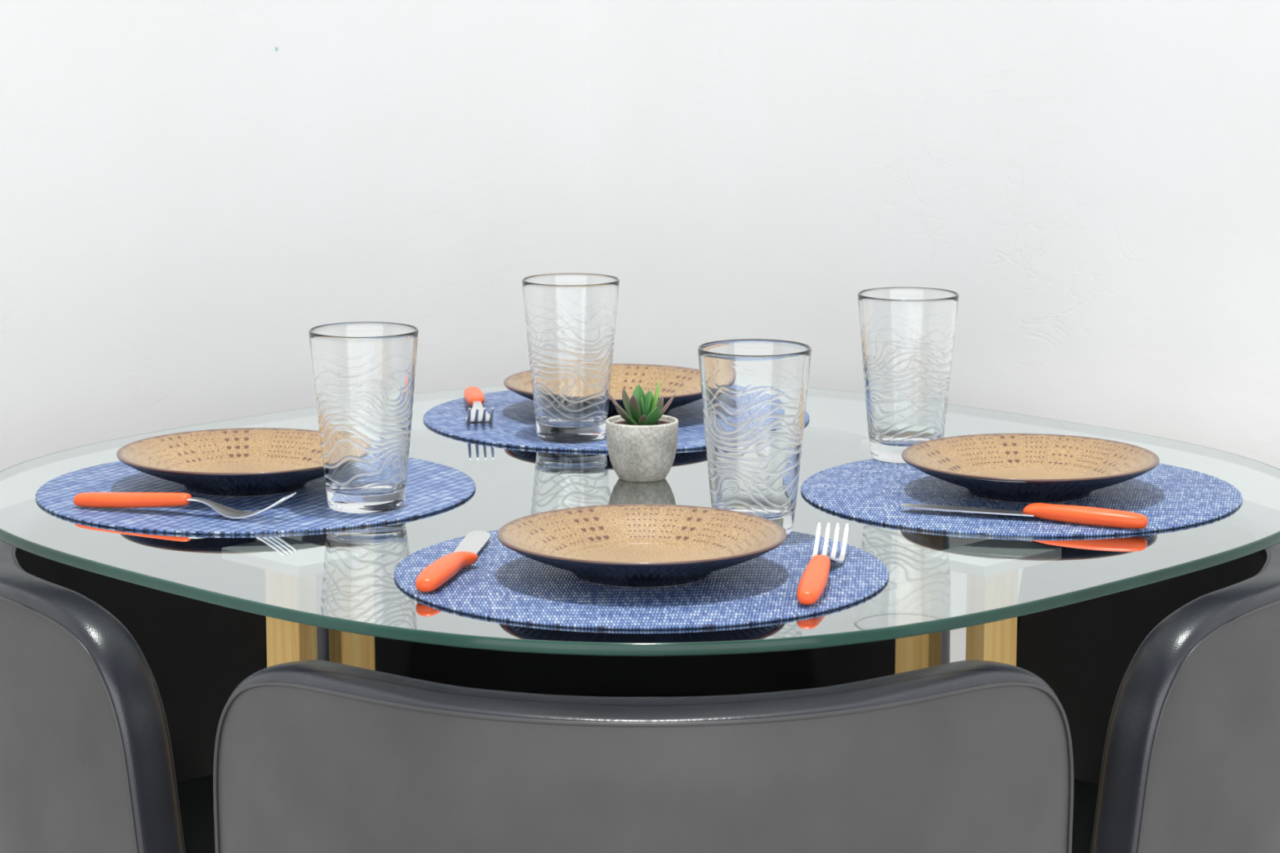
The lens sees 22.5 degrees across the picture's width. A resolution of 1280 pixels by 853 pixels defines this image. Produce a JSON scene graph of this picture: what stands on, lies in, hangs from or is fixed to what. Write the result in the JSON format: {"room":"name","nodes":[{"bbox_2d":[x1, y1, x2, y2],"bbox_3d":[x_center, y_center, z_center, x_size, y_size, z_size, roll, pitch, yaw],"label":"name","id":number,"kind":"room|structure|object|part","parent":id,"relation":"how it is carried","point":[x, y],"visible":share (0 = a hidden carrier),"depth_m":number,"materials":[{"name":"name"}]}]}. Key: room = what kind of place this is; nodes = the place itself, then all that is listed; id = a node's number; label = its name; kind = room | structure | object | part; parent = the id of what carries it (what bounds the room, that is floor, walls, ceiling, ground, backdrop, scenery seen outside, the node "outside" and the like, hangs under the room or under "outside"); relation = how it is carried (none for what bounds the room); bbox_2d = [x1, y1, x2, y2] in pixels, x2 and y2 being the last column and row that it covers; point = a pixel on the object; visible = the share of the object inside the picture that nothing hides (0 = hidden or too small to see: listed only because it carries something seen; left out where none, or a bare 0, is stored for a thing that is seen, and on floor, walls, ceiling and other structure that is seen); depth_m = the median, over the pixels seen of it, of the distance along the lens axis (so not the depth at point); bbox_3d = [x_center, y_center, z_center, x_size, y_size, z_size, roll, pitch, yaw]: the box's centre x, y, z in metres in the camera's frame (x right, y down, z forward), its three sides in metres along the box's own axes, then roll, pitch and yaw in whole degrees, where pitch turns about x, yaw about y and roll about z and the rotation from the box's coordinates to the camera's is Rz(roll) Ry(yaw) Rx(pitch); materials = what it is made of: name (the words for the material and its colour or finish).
{"room":"dining room","nodes":[
{"label":"dining room","id":0,"kind":"room"},
{"bbox_2d":[0,0,590,471],"bbox_3d":[-1.614,-0.505,2.362,4.320,2.700,0.122,-9,13,-41],"label":"wall","id":1,"kind":"structure","parent":0,"point":[190,189],"depth_m":3.43,"materials":[{"name":"white paint"}]},
{"bbox_2d":[589,0,1279,662],"bbox_3d":[1.451,-0.496,2.310,4.320,2.700,0.120,9,14,43],"label":"wall","id":2,"kind":"structure","parent":0,"point":[1095,184],"depth_m":3.35,"materials":[{"name":"white paint"}]},
{"bbox_3d":[-0.006,1.114,1.224,8.000,0.100,8.000,0,10,0],"label":"floor","id":3,"kind":"structure","parent":0,"visible":0},
{"bbox_2d":[0,540,266,852],"bbox_3d":[-0.374,0.435,2.747,0.461,0.714,0.484,9,14,43],"label":"dining chair","id":4,"kind":"object","parent":3,"relation":"on","point":[114,693],"visible":0.55,"depth_m":2.46,"materials":[{"name":"grey leather"}]},
{"bbox_3d":[-0.467,0.263,2.715,0.227,0.345,0.615,0,10,1],"label":"panel","id":5,"kind":"part","parent":4,"relation":"part of","materials":[{"name":"grey leather"}]},
{"bbox_3d":[-0.337,0.378,2.728,0.351,0.065,0.355,9,13,42],"label":"seat","id":6,"kind":"part","parent":4,"relation":"part of","materials":[{"name":"black leather"}]},
{"bbox_2d":[316,626,950,697],"bbox_3d":[-0.018,0.373,3.107,0.484,0.714,0.461,-9,13,-42],"label":"dining chair","id":7,"kind":"object","parent":3,"relation":"on","point":[560,674],"visible":0.06,"depth_m":3.18,"materials":[{"name":"black leather"}]},
{"bbox_3d":[-0.019,0.320,3.060,0.355,0.065,0.351,9,13,40],"label":"seat","id":8,"kind":"part","parent":7,"relation":"part of","materials":[{"name":"black leather"}]},
{"bbox_3d":[-0.014,0.192,3.124,0.550,0.345,0.190,0,10,0],"label":"panel","id":9,"kind":"part","parent":7,"relation":"part of","materials":[{"name":"black leather"}]},
{"bbox_2d":[0,385,1279,674],"bbox_3d":[0.002,0.418,2.741,1.002,0.750,1.002,10,14,44],"label":"dining table","id":10,"kind":"object","parent":3,"relation":"on","point":[342,581],"visible":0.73,"depth_m":2.44,"materials":[{"name":"clear glass"}]},
{"bbox_2d":[35,457,475,534],"bbox_3d":[-0.316,0.051,2.655,0.360,0.002,0.360,5,11,28],"label":"placemat","id":11,"kind":"object","parent":10,"relation":"on","point":[432,487],"visible":0.49,"depth_m":2.58,"materials":[{"name":"blue fabric"}]},
{"bbox_2d":[73,492,296,519],"bbox_3d":[-0.363,0.058,2.543,0.188,0.021,0.024,3,10,18],"label":"fork","id":12,"kind":"object","parent":11,"relation":"on","point":[91,500],"visible":1,"depth_m":2.54,"materials":[{"name":"orange plastic"}]},
{"bbox_3d":[-0.404,0.058,2.557,0.101,0.016,0.019,3,10,18],"label":"handle","id":13,"kind":"part","parent":12,"relation":"part of","materials":[{"name":"orange plastic"}]},
{"bbox_2d":[116,427,324,497],"bbox_3d":[-0.327,0.034,2.660,0.210,0.030,0.210,-7,12,-36],"label":"dinner plate","id":14,"kind":"object","parent":11,"relation":"on","point":[242,462],"visible":0.87,"depth_m":2.70,"materials":[{"name":"beige ceramic"}]},
{"bbox_2d":[308,321,418,514],"bbox_3d":[-0.219,-0.006,2.561,0.087,0.144,0.087,-10,14,-44],"label":"drinking glass","id":15,"kind":"object","parent":11,"relation":"on","point":[364,372],"visible":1,"depth_m":2.53,"materials":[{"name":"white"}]},
{"bbox_3d":[-0.268,0.465,2.527,0.040,0.732,0.019,10,14,44],"label":"leg","id":16,"kind":"part","parent":10,"relation":"part of","materials":[{"name":"brown wood"}]},
{"bbox_3d":[-0.265,0.384,2.990,0.040,0.732,0.019,-10,14,-44],"label":"leg","id":17,"kind":"part","parent":10,"relation":"part of","materials":[{"name":"brown wood"}]},
{"bbox_2d":[422,390,809,452],"bbox_3d":[-0.022,-0.010,3.005,0.360,0.002,0.360,-8,12,-37],"label":"placemat","id":18,"kind":"object","parent":10,"relation":"on","point":[513,423],"visible":0.3,"depth_m":2.95,"materials":[{"name":"blue fabric"}]},
{"bbox_2d":[463,386,493,422],"bbox_3d":[-0.153,-0.023,3.010,0.024,0.021,0.188,-1,10,-5],"label":"fork","id":19,"kind":"object","parent":18,"relation":"on","point":[473,396],"visible":1,"depth_m":2.98,"materials":[{"name":"orange plastic"}]},
{"bbox_3d":[-0.157,-0.028,3.053,0.019,0.016,0.101,-1,10,-5],"label":"handle","id":20,"kind":"part","parent":19,"relation":"part of","materials":[{"name":"orange plastic"}]},
{"bbox_2d":[521,273,619,443],"bbox_3d":[-0.061,-0.060,2.871,0.087,0.144,0.087,-10,14,-44],"label":"drinking glass","id":21,"kind":"object","parent":18,"relation":"on","point":[571,318],"visible":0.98,"depth_m":2.84,"materials":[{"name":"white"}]},
{"bbox_2d":[503,363,702,418],"bbox_3d":[-0.023,-0.028,3.016,0.210,0.030,0.210,-7,12,-36],"label":"dinner plate","id":22,"kind":"object","parent":18,"relation":"on","point":[684,382],"visible":0.48,"depth_m":3.07,"materials":[{"name":"beige ceramic"}]},
{"bbox_2d":[394,529,888,630],"bbox_3d":[0.001,0.105,2.346,0.360,0.002,0.360,-1,10,-3],"label":"placemat","id":23,"kind":"object","parent":10,"relation":"on","point":[504,584],"visible":0.66,"depth_m":2.27,"materials":[{"name":"blue fabric"}]},
{"bbox_2d":[415,530,490,592],"bbox_3d":[-0.131,0.095,2.357,0.028,0.014,0.200,2,10,9],"label":"knife","id":24,"kind":"object","parent":23,"relation":"on","point":[443,569],"visible":1,"depth_m":2.31,"materials":[{"name":"orange plastic"}]},
{"bbox_3d":[-0.141,0.103,2.310,0.021,0.014,0.102,3,10,16],"label":"handle","id":25,"kind":"part","parent":24,"relation":"part of","materials":[{"name":"orange plastic"}]},
{"bbox_3d":[-0.127,0.089,2.402,0.018,0.001,0.110,1,10,6],"label":"blade","id":26,"kind":"part","parent":24,"relation":"part of","materials":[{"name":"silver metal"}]},
{"bbox_2d":[497,503,786,587],"bbox_3d":[0.002,0.091,2.331,0.210,0.030,0.210,7,12,36],"label":"dinner plate","id":27,"kind":"object","parent":23,"relation":"on","point":[633,545],"visible":1,"depth_m":2.37,"materials":[{"name":"beige ceramic"}]},
{"bbox_2d":[796,523,848,604],"bbox_3d":[0.130,0.099,2.313,0.024,0.021,0.188,2,10,9],"label":"fork","id":28,"kind":"object","parent":23,"relation":"on","point":[813,581],"visible":1,"depth_m":2.28,"materials":[{"name":"orange plastic"}]},
{"bbox_3d":[0.123,0.108,2.271,0.019,0.016,0.101,2,10,9],"label":"handle","id":29,"kind":"part","parent":28,"relation":"part of","materials":[{"name":"orange plastic"}]},
{"bbox_2d":[605,380,678,482],"bbox_3d":[0.002,0.003,2.700,0.061,0.083,0.061,0,10,0],"label":"potted succulent","id":30,"kind":"object","parent":10,"relation":"on","point":[642,441],"visible":1,"depth_m":2.68,"materials":[{"name":"green plant"}]},
{"bbox_2d":[605,414,678,482],"bbox_3d":[0.002,0.019,2.703,0.061,0.050,0.061,0,10,0],"label":"pot","id":31,"kind":"object","parent":30,"relation":"attached to","point":[642,448],"depth_m":2.68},
{"bbox_2d":[697,338,811,534],"bbox_3d":[0.087,0.010,2.467,0.087,0.144,0.087,10,14,44],"label":"drinking glass","id":32,"kind":"object","parent":10,"relation":"on","point":[754,391],"visible":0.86,"depth_m":2.44,"materials":[{"name":"clear glass"}]},
{"bbox_2d":[857,287,959,463],"bbox_3d":[0.231,-0.044,2.775,0.087,0.144,0.087,10,14,44],"label":"drinking glass","id":33,"kind":"object","parent":10,"relation":"on","point":[908,334],"visible":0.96,"depth_m":2.75,"materials":[{"name":"clear glass"}]},
{"bbox_3d":[0.256,0.384,2.990,0.040,0.732,0.019,10,14,44],"label":"leg","id":34,"kind":"part","parent":10,"relation":"part of","materials":[{"name":"brown wood"}]},
{"bbox_3d":[0.271,0.465,2.527,0.040,0.732,0.019,-10,14,-44],"label":"leg","id":35,"kind":"part","parent":10,"relation":"part of","materials":[{"name":"brown wood"}]},
{"bbox_2d":[800,458,1242,537],"bbox_3d":[0.312,0.053,2.645,0.360,0.002,0.360,1,10,4],"label":"placemat","id":36,"kind":"object","parent":10,"relation":"on","point":[874,491],"visible":0.66,"depth_m":2.60,"materials":[{"name":"blue fabric"}]},
{"bbox_2d":[900,502,1147,528],"bbox_3d":[0.302,0.066,2.525,0.200,0.014,0.028,4,11,22],"label":"knife","id":37,"kind":"object","parent":36,"relation":"on","point":[1085,515],"visible":1,"depth_m":2.50,"materials":[{"name":"orange plastic"}]},
{"bbox_3d":[0.259,0.066,2.540,0.110,0.001,0.018,4,11,20],"label":"blade","id":38,"kind":"part","parent":37,"relation":"part of","materials":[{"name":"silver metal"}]},
{"bbox_3d":[0.346,0.069,2.504,0.102,0.014,0.021,6,11,29],"label":"handle","id":39,"kind":"part","parent":37,"relation":"part of","materials":[{"name":"orange plastic"}]},
{"bbox_2d":[901,433,1159,503],"bbox_3d":[0.319,0.038,2.633,0.214,0.030,0.214,-8,12,-37],"label":"dinner plate","id":40,"kind":"object","parent":36,"relation":"on","point":[1015,468],"visible":1,"depth_m":2.67,"materials":[{"name":"beige ceramic"}]},
{"bbox_2d":[213,659,1073,852],"bbox_3d":[0.006,0.502,2.364,0.484,0.714,0.461,-9,13,-42],"label":"dining chair","id":41,"kind":"object","parent":3,"relation":"on","point":[313,756],"visible":1,"depth_m":2.15,"materials":[{"name":"grey leather"}]},
{"bbox_2d":[1016,542,1279,852],"bbox_3d":[0.374,0.438,2.734,0.461,0.714,0.484,-9,13,-42],"label":"dining chair","id":42,"kind":"object","parent":3,"relation":"on","point":[1167,691],"visible":0.56,"depth_m":2.44,"materials":[{"name":"grey leather"}]},
{"bbox_3d":[0.337,0.380,2.715,0.351,0.065,0.355,-9,13,-40],"label":"seat","id":43,"kind":"part","parent":42,"relation":"part of","materials":[{"name":"black leather"}]},
{"bbox_3d":[0.467,0.266,2.700,0.227,0.345,0.615,0,10,0],"label":"panel","id":44,"kind":"part","parent":42,"relation":"part of","materials":[{"name":"grey leather"}]}
]}

